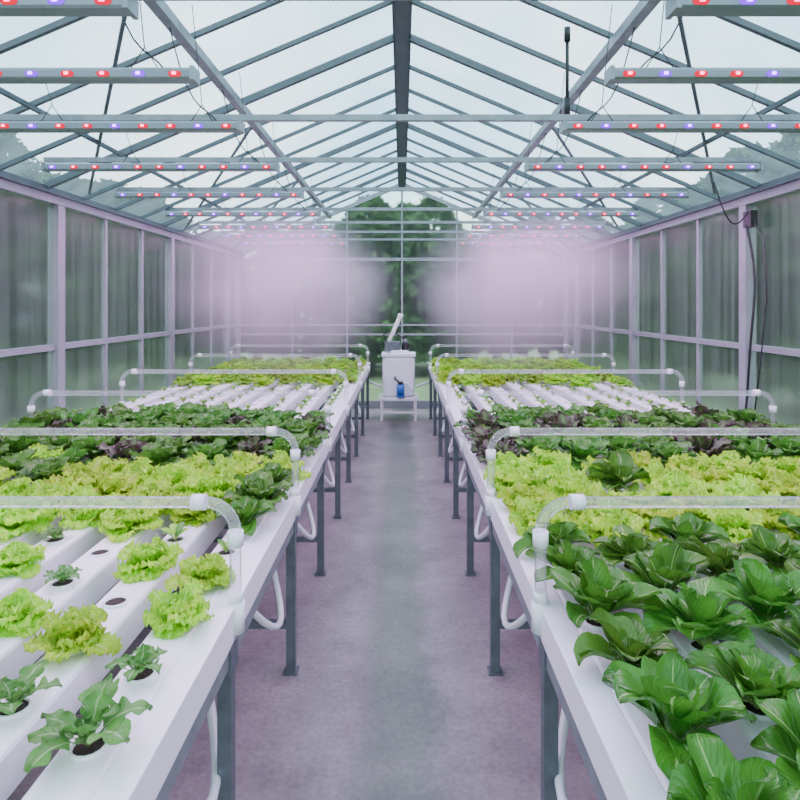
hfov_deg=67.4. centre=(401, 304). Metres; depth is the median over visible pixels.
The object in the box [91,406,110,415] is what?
plant
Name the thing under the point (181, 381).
plant
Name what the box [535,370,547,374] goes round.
plant
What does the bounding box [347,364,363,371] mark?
plant
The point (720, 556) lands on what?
plant
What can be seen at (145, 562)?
plant
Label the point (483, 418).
plant
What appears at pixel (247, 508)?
plant
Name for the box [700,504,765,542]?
plant
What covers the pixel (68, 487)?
plant
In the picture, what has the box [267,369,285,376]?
plant
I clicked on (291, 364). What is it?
plant
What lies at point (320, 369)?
plant
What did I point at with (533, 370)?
plant
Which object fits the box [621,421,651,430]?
plant
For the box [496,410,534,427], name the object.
plant
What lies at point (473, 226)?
light
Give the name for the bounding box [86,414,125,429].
plant
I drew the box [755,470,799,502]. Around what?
plant
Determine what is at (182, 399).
plant
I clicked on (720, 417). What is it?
plant
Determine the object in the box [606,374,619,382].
plant
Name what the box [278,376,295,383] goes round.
plant
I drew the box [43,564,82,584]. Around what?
plant
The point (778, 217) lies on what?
window
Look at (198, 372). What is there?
plant
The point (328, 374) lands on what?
plant
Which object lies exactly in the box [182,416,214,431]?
plant
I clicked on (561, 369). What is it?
plant
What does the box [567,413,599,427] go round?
plant
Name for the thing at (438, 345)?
hoop
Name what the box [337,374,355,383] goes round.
plant
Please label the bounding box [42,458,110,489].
plant
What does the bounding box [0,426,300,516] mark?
pipe
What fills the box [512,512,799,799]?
crop
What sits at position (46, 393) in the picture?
pipe
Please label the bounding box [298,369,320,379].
plant
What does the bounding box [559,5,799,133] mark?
light
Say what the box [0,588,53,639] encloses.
plant
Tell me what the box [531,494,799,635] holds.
hoop
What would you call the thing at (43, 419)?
plant
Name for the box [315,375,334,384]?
plant
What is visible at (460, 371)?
hoop
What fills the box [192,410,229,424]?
plant
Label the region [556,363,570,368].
plant
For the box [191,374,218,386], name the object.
plant
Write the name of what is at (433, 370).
plant
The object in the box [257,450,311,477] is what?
plant
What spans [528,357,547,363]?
plant
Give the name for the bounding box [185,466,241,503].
plant
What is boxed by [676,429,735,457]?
plant
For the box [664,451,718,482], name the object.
plant
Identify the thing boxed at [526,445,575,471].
plant
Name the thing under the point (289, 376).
plant
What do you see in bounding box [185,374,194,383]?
plant
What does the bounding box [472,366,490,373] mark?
plant
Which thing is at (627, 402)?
plant
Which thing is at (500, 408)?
plant
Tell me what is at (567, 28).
rod
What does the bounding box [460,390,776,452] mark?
hoop
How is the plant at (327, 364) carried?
on the crop at (289, 369)
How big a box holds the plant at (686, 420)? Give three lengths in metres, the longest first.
0.271 x 0.268 x 0.144 m
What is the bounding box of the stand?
[378,394,418,420]
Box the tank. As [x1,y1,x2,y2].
[381,313,415,397]
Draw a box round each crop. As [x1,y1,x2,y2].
[0,401,333,466]
[0,442,311,542]
[0,522,236,772]
[106,381,343,414]
[173,355,367,386]
[428,355,635,387]
[451,380,692,414]
[453,400,799,469]
[483,439,799,547]
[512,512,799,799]
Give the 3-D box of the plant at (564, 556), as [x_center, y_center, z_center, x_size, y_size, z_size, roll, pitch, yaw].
[0.521,0.793,1.828,0.332,0.145,0.211,0,0,-27]
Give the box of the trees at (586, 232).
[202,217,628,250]
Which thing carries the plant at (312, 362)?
on the crop at (289, 369)
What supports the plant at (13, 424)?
on the crop at (162, 450)
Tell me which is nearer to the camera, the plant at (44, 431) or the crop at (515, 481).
the crop at (515, 481)
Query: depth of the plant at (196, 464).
2.93 m
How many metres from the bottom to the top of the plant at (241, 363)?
0.126 m
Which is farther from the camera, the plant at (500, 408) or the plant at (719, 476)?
the plant at (500, 408)
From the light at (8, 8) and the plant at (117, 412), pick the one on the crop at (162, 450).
the plant at (117, 412)
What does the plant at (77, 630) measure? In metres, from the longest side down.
0.208 x 0.199 x 0.118 m
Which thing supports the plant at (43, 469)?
on the crop at (253, 489)
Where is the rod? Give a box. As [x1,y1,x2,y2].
[564,26,569,113]
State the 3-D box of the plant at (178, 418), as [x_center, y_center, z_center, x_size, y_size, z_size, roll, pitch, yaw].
[-1.464,0.767,3.848,0.297,0.156,0.293,0,2,-31]
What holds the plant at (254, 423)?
on the crop at (162, 450)
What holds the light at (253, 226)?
hanging from the roof frame
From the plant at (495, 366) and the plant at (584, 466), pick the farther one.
the plant at (495, 366)
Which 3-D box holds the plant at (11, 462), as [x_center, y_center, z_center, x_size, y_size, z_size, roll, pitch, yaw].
[-1.901,0.781,2.941,0.256,0.127,0.216,0,0,-28]
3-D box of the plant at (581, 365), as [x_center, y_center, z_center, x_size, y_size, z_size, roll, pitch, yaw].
[2.334,0.806,7.663,0.229,0.130,0.220,1,-3,-42]
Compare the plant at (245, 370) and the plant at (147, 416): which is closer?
the plant at (147, 416)
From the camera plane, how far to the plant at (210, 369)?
7.19 m
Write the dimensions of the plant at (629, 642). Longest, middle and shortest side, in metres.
0.237 x 0.200 x 0.126 m
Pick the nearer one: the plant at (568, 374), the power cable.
the power cable
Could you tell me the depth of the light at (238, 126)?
2.97 m
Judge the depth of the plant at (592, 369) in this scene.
7.18 m
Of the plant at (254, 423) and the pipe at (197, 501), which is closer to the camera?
the pipe at (197, 501)
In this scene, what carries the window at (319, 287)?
in the wall at (372, 404)
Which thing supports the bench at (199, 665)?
on the floor
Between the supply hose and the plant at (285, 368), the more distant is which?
the supply hose
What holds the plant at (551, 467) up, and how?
on the crop at (515, 481)
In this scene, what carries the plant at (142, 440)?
on the crop at (162, 450)
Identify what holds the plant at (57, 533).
on the crop at (23, 615)
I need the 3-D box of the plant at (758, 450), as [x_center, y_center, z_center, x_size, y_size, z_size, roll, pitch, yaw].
[1.873,0.779,3.161,0.256,0.132,0.220,-5,5,-31]
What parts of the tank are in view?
lid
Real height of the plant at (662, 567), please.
0.182 m
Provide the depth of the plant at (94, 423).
3.65 m
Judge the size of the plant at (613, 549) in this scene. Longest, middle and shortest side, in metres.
0.259 x 0.222 x 0.117 m
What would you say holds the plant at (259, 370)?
on the crop at (289, 369)
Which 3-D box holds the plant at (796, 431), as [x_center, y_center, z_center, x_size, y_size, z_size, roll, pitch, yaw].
[2.333,0.781,3.623,0.240,0.128,0.237,3,2,20]
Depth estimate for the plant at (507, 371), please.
6.85 m
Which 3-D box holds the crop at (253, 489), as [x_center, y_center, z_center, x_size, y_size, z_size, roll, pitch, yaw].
[-1.463,0.788,2.701,2.058,0.216,1.246,0,0,0]
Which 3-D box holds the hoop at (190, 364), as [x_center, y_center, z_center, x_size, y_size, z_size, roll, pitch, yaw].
[-1.429,0.746,6.750,1.954,0.407,0.051,0,0,0]
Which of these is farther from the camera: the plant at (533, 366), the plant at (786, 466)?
the plant at (533, 366)
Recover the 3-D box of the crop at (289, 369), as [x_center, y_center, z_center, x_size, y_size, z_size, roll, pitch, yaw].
[-1.473,0.798,7.561,1.996,0.176,2.723,0,0,0]
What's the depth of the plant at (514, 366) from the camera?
7.42 m
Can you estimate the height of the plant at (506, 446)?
0.123 m
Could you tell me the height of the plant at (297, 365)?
0.160 m
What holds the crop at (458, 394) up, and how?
on the bench at (612, 738)
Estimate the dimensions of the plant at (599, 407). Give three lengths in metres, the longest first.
0.282 x 0.279 x 0.140 m
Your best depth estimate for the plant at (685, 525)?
2.02 m
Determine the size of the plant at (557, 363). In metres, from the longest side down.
0.306 x 0.292 x 0.176 m
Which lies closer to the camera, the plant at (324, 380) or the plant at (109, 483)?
the plant at (109, 483)
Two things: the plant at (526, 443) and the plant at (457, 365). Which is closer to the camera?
the plant at (526, 443)
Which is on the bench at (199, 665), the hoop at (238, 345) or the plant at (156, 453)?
the hoop at (238, 345)
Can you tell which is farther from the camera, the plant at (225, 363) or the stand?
the stand
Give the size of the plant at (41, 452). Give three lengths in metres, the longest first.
0.257 x 0.248 x 0.141 m
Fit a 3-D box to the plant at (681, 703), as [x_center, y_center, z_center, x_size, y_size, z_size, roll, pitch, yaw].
[0.525,0.758,1.162,0.290,0.173,0.246,0,0,-43]
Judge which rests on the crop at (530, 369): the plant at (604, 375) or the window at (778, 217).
the plant at (604, 375)
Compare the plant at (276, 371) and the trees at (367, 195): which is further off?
the trees at (367, 195)
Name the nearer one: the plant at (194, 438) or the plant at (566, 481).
the plant at (566, 481)
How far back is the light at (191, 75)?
2.30 m
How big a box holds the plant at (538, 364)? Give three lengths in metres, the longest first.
0.249 x 0.242 x 0.127 m
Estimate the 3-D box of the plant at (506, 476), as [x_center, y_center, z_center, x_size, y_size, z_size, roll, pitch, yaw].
[0.522,0.804,2.716,0.264,0.174,0.269,0,0,-17]
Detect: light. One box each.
[0,0,138,19]
[0,1,199,85]
[0,5,244,133]
[41,72,279,172]
[114,122,303,198]
[164,151,320,216]
[198,176,332,229]
[222,195,340,237]
[241,203,346,244]
[457,203,562,244]
[463,195,581,237]
[471,176,605,229]
[483,151,639,216]
[500,122,689,198]
[524,72,762,172]
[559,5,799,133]
[604,1,799,85]
[665,0,799,19]
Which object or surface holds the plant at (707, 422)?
on the crop at (484, 425)
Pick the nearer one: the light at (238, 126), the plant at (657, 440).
the light at (238, 126)
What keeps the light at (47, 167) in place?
hanging from the roof frame
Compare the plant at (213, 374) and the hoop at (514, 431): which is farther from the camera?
the plant at (213, 374)
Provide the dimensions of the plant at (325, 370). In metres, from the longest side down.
0.282 x 0.252 x 0.149 m
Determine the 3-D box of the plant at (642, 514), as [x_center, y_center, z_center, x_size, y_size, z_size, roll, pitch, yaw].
[0.978,0.802,2.271,0.223,0.141,0.221,0,0,-26]
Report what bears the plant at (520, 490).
on the crop at (515, 481)
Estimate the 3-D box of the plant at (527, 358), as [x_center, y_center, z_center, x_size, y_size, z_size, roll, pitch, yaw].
[1.869,0.793,8.804,0.280,0.117,0.275,0,2,15]
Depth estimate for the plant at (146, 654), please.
1.37 m
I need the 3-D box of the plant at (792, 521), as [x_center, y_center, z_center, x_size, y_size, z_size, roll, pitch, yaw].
[1.431,0.769,2.058,0.270,0.151,0.229,0,0,-34]
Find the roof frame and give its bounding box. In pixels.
[0,0,799,249]
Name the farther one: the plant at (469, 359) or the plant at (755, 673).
the plant at (469, 359)
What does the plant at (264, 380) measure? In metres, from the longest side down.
0.252 x 0.240 x 0.138 m
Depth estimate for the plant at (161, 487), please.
2.47 m
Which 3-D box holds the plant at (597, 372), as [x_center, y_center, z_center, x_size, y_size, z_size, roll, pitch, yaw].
[2.331,0.802,7.003,0.243,0.126,0.235,0,0,32]
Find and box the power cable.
[713,182,767,410]
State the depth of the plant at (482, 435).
3.34 m
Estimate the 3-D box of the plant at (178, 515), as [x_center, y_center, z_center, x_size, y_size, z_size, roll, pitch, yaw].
[-0.819,0.810,2.404,0.234,0.128,0.244,0,3,-43]
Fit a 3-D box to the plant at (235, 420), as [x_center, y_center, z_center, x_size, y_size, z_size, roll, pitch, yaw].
[-1.031,0.763,3.848,0.281,0.164,0.280,0,0,-15]
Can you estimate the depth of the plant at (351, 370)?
7.20 m
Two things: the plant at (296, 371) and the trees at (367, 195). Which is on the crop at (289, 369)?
the plant at (296, 371)
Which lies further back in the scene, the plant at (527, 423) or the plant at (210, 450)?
the plant at (527, 423)
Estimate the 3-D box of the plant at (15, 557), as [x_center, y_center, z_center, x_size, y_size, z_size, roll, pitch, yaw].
[-1.265,0.818,1.940,0.203,0.102,0.194,3,-5,-23]
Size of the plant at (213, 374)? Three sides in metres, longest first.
0.233 x 0.226 x 0.143 m
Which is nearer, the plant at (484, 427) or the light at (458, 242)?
the plant at (484, 427)
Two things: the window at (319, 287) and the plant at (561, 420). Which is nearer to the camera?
the plant at (561, 420)
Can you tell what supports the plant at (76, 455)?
on the crop at (253, 489)
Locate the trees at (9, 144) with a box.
[0,133,203,236]
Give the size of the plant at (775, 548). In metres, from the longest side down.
0.250 x 0.208 x 0.119 m
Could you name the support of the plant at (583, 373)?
on the crop at (530, 369)
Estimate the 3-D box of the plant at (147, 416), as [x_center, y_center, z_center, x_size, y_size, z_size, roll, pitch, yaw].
[-1.687,0.758,3.955,0.312,0.174,0.309,-3,3,19]
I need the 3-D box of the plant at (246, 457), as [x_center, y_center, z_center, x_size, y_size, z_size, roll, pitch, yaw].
[-0.807,0.806,3.063,0.234,0.132,0.278,3,-1,-32]
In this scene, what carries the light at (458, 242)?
hanging from the roof frame
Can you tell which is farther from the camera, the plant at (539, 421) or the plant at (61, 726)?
the plant at (539, 421)
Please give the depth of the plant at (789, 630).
1.45 m
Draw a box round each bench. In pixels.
[0,362,369,799]
[428,362,799,799]
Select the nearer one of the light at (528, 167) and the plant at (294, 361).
the light at (528, 167)
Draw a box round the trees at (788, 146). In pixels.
[616,133,799,232]
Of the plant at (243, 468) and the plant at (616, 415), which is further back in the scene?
the plant at (616, 415)
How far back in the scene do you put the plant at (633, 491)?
2.51 m
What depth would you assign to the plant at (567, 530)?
2.03 m
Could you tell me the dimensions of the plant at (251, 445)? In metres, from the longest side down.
0.270 x 0.247 x 0.130 m
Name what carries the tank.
on the stand
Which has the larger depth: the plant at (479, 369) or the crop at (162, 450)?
the plant at (479, 369)
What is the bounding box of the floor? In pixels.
[7,408,724,799]
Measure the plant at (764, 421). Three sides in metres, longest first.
0.258 x 0.255 x 0.115 m
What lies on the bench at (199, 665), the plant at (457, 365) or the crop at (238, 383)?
the crop at (238, 383)
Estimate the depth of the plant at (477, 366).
7.42 m
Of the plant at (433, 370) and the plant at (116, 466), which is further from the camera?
the plant at (433, 370)
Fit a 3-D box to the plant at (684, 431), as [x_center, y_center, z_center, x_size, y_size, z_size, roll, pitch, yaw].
[1.655,0.784,3.520,0.298,0.137,0.237,1,-3,-12]
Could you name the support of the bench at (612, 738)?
on the floor
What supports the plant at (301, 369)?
on the crop at (289, 369)
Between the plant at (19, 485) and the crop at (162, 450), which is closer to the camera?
the plant at (19, 485)
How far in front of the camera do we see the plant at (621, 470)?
2.69 m
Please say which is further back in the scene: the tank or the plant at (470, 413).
the tank
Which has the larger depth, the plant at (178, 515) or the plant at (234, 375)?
the plant at (234, 375)
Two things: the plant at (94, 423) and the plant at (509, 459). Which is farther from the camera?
the plant at (94, 423)
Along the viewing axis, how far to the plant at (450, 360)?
8.46 m
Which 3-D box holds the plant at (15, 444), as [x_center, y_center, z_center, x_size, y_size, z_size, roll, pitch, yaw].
[-2.111,0.756,3.278,0.300,0.177,0.297,2,5,3]
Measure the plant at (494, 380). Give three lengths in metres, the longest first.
0.270 x 0.236 x 0.123 m
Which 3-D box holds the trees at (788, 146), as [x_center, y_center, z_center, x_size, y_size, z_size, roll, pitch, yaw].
[7.237,-0.829,7.679,4.036,5.206,23.924,0,0,0]
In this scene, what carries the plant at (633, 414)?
on the crop at (484, 425)
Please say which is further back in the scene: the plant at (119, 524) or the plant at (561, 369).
the plant at (561, 369)
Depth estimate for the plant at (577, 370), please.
7.08 m
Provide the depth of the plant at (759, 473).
2.82 m
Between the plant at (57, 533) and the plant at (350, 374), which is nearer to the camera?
the plant at (57, 533)
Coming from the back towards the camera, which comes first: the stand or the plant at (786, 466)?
the stand
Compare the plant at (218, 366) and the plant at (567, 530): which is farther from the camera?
the plant at (218, 366)
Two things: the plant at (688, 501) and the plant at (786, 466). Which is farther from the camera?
the plant at (786, 466)
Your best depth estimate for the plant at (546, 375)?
6.63 m
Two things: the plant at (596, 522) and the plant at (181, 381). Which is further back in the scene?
the plant at (181, 381)
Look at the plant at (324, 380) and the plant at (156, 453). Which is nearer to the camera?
the plant at (156, 453)
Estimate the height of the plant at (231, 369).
0.123 m
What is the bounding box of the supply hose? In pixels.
[369,380,428,387]
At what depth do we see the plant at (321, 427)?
3.87 m
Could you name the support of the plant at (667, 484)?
on the crop at (515, 481)
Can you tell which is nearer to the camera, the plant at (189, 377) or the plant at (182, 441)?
the plant at (182, 441)
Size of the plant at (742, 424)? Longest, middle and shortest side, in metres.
0.262 x 0.262 x 0.131 m
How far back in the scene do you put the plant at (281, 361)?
8.20 m
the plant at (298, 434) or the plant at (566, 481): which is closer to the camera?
the plant at (566, 481)
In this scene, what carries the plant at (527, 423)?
on the crop at (484, 425)
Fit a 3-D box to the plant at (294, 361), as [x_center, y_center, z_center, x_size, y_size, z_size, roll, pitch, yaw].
[-1.467,0.799,8.098,0.280,0.174,0.292,-2,2,-30]
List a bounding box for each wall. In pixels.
[0,170,241,408]
[240,184,563,407]
[562,171,799,409]
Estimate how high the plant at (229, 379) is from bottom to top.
0.097 m
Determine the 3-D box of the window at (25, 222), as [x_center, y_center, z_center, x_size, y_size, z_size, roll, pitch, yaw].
[-2.630,0.340,3.800,0.001,2.340,11.600,0,0,0]
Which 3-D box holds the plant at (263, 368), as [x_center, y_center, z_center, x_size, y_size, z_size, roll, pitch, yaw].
[-1.668,0.809,7.342,0.206,0.126,0.198,4,0,34]
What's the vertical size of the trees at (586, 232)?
4.664 m
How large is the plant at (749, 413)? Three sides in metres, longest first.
0.252 x 0.248 x 0.148 m
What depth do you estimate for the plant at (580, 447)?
3.17 m
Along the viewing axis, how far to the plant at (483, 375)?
6.72 m
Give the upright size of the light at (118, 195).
0.639 m
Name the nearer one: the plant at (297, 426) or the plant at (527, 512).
the plant at (527, 512)
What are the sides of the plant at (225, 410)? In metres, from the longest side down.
0.336 x 0.332 x 0.142 m
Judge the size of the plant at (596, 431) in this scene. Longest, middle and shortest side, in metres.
0.271 x 0.267 x 0.129 m
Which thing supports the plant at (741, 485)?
on the crop at (515, 481)
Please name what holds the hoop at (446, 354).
on the bench at (612, 738)
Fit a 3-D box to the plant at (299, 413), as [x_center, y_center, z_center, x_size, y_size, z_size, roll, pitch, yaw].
[-0.819,0.789,4.206,0.247,0.114,0.251,-1,-4,-5]
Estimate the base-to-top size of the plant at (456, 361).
0.122 m
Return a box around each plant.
[0,426,47,455]
[0,443,9,458]
[0,448,38,475]
[0,466,15,486]
[0,476,33,499]
[0,491,56,541]
[0,540,46,578]
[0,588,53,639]
[0,659,62,714]
[1,421,44,430]
[11,411,54,427]
[11,456,70,483]
[19,442,63,457]
[23,479,83,514]
[23,604,123,663]
[23,673,152,772]
[33,427,66,442]
[36,525,74,541]
[38,406,83,424]
[40,425,89,450]
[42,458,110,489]
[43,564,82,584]
[45,418,77,433]
[53,446,92,465]
[53,485,117,529]
[56,407,103,425]
[65,418,113,436]
[67,433,116,459]
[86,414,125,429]
[87,455,128,472]
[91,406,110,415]
[92,472,143,500]
[94,429,135,444]
[95,438,147,461]
[98,498,162,542]
[104,404,142,421]
[105,643,167,681]
[110,457,155,484]
[112,535,183,583]
[114,420,149,436]
[120,432,156,449]
[123,407,165,427]
[129,441,184,466]
[129,475,185,517]
[138,423,180,436]
[140,402,178,420]
[141,461,210,493]
[142,578,214,639]
[150,412,195,436]
[154,433,204,456]
[160,522,187,538]
[164,401,206,419]
[164,552,236,590]
[169,491,224,527]
[173,376,192,385]
[173,425,205,443]
[178,396,187,401]
[180,452,213,472]
[181,438,232,463]
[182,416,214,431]
[183,369,202,377]
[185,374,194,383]
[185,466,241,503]
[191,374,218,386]
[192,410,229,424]
[193,423,242,452]
[195,403,217,411]
[199,404,240,417]
[200,454,260,481]
[202,372,220,381]
[205,367,215,373]
[211,418,249,446]
[213,495,276,535]
[215,368,231,376]
[216,365,226,368]
[217,361,233,367]
[218,539,228,551]
[219,376,234,383]
[220,367,236,371]
[221,470,293,505]
[222,412,249,424]
[224,371,244,380]
[225,406,264,423]
[226,450,264,470]
[227,435,272,456]
[234,360,251,366]
[234,375,254,385]
[235,367,253,376]
[237,419,280,445]
[241,363,257,371]
[244,462,293,490]
[245,371,264,377]
[245,414,295,434]
[253,375,274,386]
[256,360,270,366]
[257,368,267,375]
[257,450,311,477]
[258,366,271,372]
[258,406,297,431]
[263,432,314,462]
[265,372,280,378]
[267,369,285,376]
[268,359,285,365]
[268,429,322,449]
[277,364,293,372]
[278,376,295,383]
[279,416,329,447]
[283,358,302,365]
[283,374,296,381]
[284,362,295,367]
[287,369,303,375]
[290,367,305,371]
[290,410,301,418]
[294,363,311,368]
[296,413,330,433]
[297,375,316,383]
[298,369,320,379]
[299,410,333,428]
[304,361,318,364]
[306,365,327,374]
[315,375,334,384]
[318,362,330,368]
[321,372,337,381]
[323,369,341,380]
[329,361,347,370]
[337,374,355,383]
[341,372,358,379]
[346,368,360,374]
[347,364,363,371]
[351,361,364,366]
[428,357,446,365]
[430,362,451,372]
[435,366,455,375]
[435,370,459,381]
[438,371,461,384]
[446,358,462,363]
[451,360,462,364]
[452,363,466,367]
[453,409,495,427]
[455,367,476,374]
[459,409,504,434]
[460,372,473,379]
[460,373,482,385]
[463,358,480,363]
[467,424,523,453]
[469,424,490,442]
[472,363,490,372]
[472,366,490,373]
[475,439,529,462]
[480,371,495,379]
[481,375,505,386]
[483,465,550,497]
[484,451,532,484]
[488,364,505,371]
[491,403,525,420]
[495,357,506,362]
[495,368,519,378]
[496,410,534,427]
[497,479,554,512]
[498,418,540,433]
[503,374,517,381]
[505,363,527,371]
[508,495,571,536]
[512,521,591,557]
[514,431,561,456]
[515,361,531,364]
[515,369,526,377]
[516,429,549,444]
[519,370,534,380]
[520,374,544,383]
[521,357,534,360]
[523,405,550,411]
[525,365,539,370]
[525,539,611,581]
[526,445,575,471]
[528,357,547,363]
[529,367,542,372]
[529,407,560,422]
[530,359,550,365]
[532,411,573,427]
[533,412,589,441]
[533,458,584,484]
[535,362,552,366]
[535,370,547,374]
[539,371,560,382]
[540,363,555,369]
[543,466,609,500]
[544,374,567,383]
[549,358,569,366]
[549,556,662,628]
[550,367,568,372]
[553,427,602,449]
[555,369,572,375]
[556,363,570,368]
[556,405,596,415]
[557,435,612,469]
[560,373,571,377]
[561,486,623,526]
[564,357,580,366]
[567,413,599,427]
[569,373,594,387]
[572,368,584,374]
[573,607,684,668]
[574,498,659,547]
[576,363,585,368]
[578,370,594,375]
[579,415,618,431]
[581,455,609,478]
[584,371,602,381]
[585,365,601,372]
[585,402,614,417]
[585,449,649,492]
[588,424,618,433]
[593,523,660,565]
[595,370,609,376]
[596,408,631,420]
[598,429,649,454]
[599,372,613,380]
[602,652,756,780]
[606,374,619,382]
[607,488,665,508]
[609,450,660,481]
[610,413,639,429]
[612,376,635,386]
[621,399,632,406]
[621,409,658,419]
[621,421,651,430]
[622,542,711,634]
[624,501,687,540]
[634,459,672,485]
[636,413,667,427]
[641,427,673,452]
[642,576,772,647]
[644,469,709,503]
[649,512,731,549]
[650,405,677,417]
[650,441,695,462]
[651,420,681,441]
[663,409,695,425]
[663,426,694,441]
[663,490,732,523]
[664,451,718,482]
[666,733,796,799]
[674,535,761,578]
[675,412,703,430]
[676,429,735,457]
[683,400,718,417]
[685,641,799,708]
[688,468,730,490]
[694,417,728,431]
[700,411,737,422]
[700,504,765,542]
[706,450,750,473]
[710,473,782,510]
[710,558,799,636]
[711,423,765,451]
[719,419,748,427]
[724,460,779,485]
[726,407,764,423]
[732,439,783,462]
[741,524,799,573]
[745,421,793,446]
[749,418,785,426]
[749,495,799,539]
[750,688,799,799]
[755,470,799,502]
[759,456,799,478]
[765,432,799,458]
[765,605,799,664]
[769,424,799,435]
[777,512,799,533]
[784,558,799,573]
[785,467,799,484]
[786,490,799,505]
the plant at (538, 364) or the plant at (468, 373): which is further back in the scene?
the plant at (538, 364)
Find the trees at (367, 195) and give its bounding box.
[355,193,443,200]
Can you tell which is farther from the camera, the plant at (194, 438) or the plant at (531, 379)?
the plant at (531, 379)
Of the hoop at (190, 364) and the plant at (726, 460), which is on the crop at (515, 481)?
the plant at (726, 460)
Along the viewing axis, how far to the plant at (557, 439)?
3.34 m
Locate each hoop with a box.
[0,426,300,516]
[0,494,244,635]
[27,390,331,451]
[119,369,348,416]
[188,353,361,387]
[229,344,369,371]
[429,344,574,372]
[435,353,615,387]
[446,369,684,415]
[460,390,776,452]
[485,426,799,516]
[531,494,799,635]
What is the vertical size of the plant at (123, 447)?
0.138 m
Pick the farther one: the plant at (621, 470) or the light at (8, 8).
the plant at (621, 470)
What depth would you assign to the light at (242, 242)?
8.62 m
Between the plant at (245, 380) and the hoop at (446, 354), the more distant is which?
the hoop at (446, 354)
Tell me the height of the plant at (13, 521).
0.169 m
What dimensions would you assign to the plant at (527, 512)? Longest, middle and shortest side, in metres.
0.252 x 0.243 x 0.146 m
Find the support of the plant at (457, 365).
on the crop at (530, 369)
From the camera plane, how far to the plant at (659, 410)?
4.32 m
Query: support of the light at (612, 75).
hanging from the roof frame
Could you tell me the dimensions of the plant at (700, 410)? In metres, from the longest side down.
0.306 x 0.306 x 0.179 m
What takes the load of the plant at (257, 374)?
on the crop at (289, 369)
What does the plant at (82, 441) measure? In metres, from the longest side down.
0.322 x 0.314 x 0.147 m
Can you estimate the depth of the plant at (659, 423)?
3.76 m
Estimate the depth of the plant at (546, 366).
7.65 m
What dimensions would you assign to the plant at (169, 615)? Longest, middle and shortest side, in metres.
0.182 x 0.179 x 0.115 m
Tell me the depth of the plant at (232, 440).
3.38 m
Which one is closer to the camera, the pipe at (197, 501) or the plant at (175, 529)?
the pipe at (197, 501)
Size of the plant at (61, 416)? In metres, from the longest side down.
0.323 x 0.319 x 0.156 m
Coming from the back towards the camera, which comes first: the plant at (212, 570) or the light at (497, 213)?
the light at (497, 213)
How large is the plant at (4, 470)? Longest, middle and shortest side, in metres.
0.264 x 0.233 x 0.159 m
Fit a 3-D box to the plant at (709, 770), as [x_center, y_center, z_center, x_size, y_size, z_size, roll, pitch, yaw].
[0.513,0.778,0.917,0.207,0.150,0.232,0,0,34]
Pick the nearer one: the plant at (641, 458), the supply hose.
the plant at (641, 458)
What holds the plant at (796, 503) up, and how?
on the crop at (515, 481)
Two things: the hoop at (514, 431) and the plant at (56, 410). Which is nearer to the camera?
the hoop at (514, 431)
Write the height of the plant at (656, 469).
0.111 m
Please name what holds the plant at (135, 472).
on the crop at (253, 489)
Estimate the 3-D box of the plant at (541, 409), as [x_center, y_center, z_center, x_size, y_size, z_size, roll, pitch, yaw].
[0.968,0.779,4.297,0.250,0.132,0.253,-6,3,-39]
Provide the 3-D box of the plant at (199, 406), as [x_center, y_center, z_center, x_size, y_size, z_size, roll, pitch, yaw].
[-1.478,0.776,4.312,0.282,0.136,0.279,1,0,40]
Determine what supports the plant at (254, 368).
on the crop at (289, 369)
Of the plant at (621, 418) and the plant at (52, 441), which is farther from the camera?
the plant at (621, 418)
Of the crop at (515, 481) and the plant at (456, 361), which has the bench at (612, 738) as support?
the crop at (515, 481)
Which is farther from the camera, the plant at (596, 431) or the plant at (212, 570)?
the plant at (596, 431)
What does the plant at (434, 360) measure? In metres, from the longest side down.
0.298 x 0.262 x 0.155 m
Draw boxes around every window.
[0,190,236,427]
[240,192,563,400]
[567,191,799,425]
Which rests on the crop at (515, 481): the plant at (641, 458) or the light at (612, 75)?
the plant at (641, 458)
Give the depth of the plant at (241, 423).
3.54 m
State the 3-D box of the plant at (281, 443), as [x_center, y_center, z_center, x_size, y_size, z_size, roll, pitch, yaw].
[-0.606,0.761,3.176,0.282,0.166,0.278,-3,-1,-43]
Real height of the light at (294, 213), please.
0.639 m
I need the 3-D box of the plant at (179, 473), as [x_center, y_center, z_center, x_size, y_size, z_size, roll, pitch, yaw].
[-1.034,0.792,2.732,0.320,0.176,0.281,0,0,-19]
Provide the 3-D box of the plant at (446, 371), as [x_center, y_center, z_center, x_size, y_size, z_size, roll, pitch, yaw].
[0.501,0.791,6.766,0.293,0.127,0.258,0,0,-37]
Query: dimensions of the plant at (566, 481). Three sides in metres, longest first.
0.286 x 0.253 x 0.140 m
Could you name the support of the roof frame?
attached to the ceiling
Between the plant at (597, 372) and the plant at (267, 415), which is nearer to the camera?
the plant at (267, 415)
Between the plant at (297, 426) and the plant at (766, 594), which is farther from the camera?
the plant at (297, 426)
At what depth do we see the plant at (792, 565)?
1.77 m
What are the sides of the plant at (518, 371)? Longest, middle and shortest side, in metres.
0.239 x 0.231 x 0.118 m
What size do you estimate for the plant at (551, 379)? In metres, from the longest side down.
0.269 x 0.236 x 0.111 m
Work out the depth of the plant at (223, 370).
7.08 m
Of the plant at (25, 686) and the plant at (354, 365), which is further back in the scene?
the plant at (354, 365)
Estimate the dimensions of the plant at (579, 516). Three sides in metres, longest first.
0.293 x 0.280 x 0.145 m
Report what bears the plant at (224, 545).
on the crop at (23, 615)
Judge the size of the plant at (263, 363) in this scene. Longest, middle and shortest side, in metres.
0.273 x 0.240 x 0.129 m
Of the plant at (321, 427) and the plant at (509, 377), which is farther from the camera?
the plant at (509, 377)
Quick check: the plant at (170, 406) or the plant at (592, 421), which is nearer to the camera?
the plant at (592, 421)
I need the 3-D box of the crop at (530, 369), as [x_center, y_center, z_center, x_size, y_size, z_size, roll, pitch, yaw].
[1.417,0.797,7.556,2.158,0.180,2.761,0,0,0]
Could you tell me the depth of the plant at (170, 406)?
4.13 m

